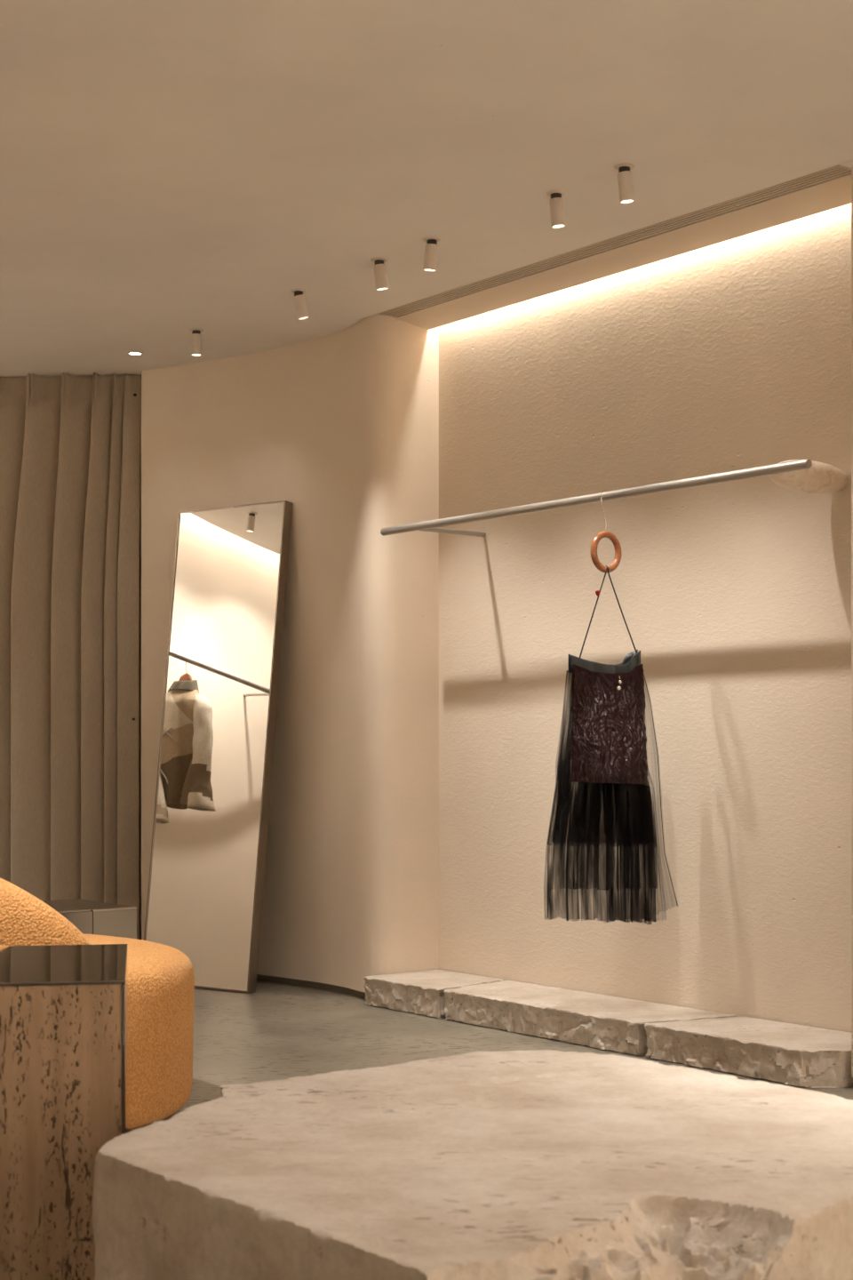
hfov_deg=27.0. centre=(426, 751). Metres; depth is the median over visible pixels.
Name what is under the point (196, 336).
ceiling spotlight
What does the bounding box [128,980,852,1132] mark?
floor
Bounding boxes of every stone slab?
[92,1049,852,1279]
[363,968,503,1019]
[443,979,737,1056]
[644,1016,852,1087]
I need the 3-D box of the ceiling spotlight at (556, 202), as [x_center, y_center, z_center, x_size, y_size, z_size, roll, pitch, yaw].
[0.402,-1.677,5.510,0.060,0.106,0.060,0,0,0]
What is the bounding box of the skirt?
[544,565,678,924]
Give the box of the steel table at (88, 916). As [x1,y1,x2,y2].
[41,898,136,938]
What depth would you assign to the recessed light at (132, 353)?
7.71 m
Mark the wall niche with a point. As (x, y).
(734, 597)
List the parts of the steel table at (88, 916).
panel, leg panel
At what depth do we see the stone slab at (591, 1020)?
6.21 m
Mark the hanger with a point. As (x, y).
(599, 536)
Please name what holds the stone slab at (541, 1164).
on the floor
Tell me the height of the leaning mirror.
2.062 m
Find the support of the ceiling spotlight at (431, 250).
attached to the ceiling
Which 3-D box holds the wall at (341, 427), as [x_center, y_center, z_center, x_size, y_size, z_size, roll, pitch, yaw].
[-0.506,-0.466,7.843,1.582,2.868,1.514,0,0,0]
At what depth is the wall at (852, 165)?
5.25 m
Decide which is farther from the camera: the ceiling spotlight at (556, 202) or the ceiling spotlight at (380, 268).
the ceiling spotlight at (380, 268)
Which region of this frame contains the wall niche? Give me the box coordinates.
[439,203,851,1032]
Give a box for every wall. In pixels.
[139,401,141,939]
[141,313,439,992]
[851,165,852,1078]
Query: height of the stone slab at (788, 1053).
0.114 m
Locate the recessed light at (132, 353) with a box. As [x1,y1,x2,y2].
[127,351,143,355]
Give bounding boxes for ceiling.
[0,0,852,376]
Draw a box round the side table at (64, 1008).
[0,944,127,1279]
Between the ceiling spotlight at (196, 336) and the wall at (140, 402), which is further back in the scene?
the wall at (140, 402)
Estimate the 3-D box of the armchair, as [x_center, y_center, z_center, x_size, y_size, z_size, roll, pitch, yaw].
[-1.180,0.580,4.814,1.084,0.840,1.073,0,0,0]
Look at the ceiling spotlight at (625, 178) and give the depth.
5.25 m
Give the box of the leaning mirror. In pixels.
[144,500,292,992]
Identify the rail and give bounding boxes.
[380,458,847,536]
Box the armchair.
[0,877,194,1129]
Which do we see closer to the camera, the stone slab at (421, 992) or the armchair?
the armchair
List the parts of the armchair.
backrest, seat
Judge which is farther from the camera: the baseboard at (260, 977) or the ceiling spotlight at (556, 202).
the baseboard at (260, 977)
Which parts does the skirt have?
panel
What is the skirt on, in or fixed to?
hanging from the hanger
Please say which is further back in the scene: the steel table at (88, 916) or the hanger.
the steel table at (88, 916)
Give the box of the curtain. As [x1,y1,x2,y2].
[0,372,141,939]
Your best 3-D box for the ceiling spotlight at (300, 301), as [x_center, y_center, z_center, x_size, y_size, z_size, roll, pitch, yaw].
[-0.476,-1.677,6.681,0.069,0.106,0.061,0,0,0]
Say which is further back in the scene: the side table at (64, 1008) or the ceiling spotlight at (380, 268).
the ceiling spotlight at (380, 268)
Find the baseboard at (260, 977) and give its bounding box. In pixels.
[256,974,366,998]
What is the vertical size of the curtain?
2.721 m
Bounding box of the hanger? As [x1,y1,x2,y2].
[590,490,622,573]
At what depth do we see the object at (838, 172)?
5.98 m
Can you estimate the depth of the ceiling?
5.07 m
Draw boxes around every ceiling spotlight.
[189,328,203,356]
[290,288,309,319]
[370,256,388,290]
[423,236,440,271]
[546,190,566,228]
[614,162,634,203]
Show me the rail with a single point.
(806, 476)

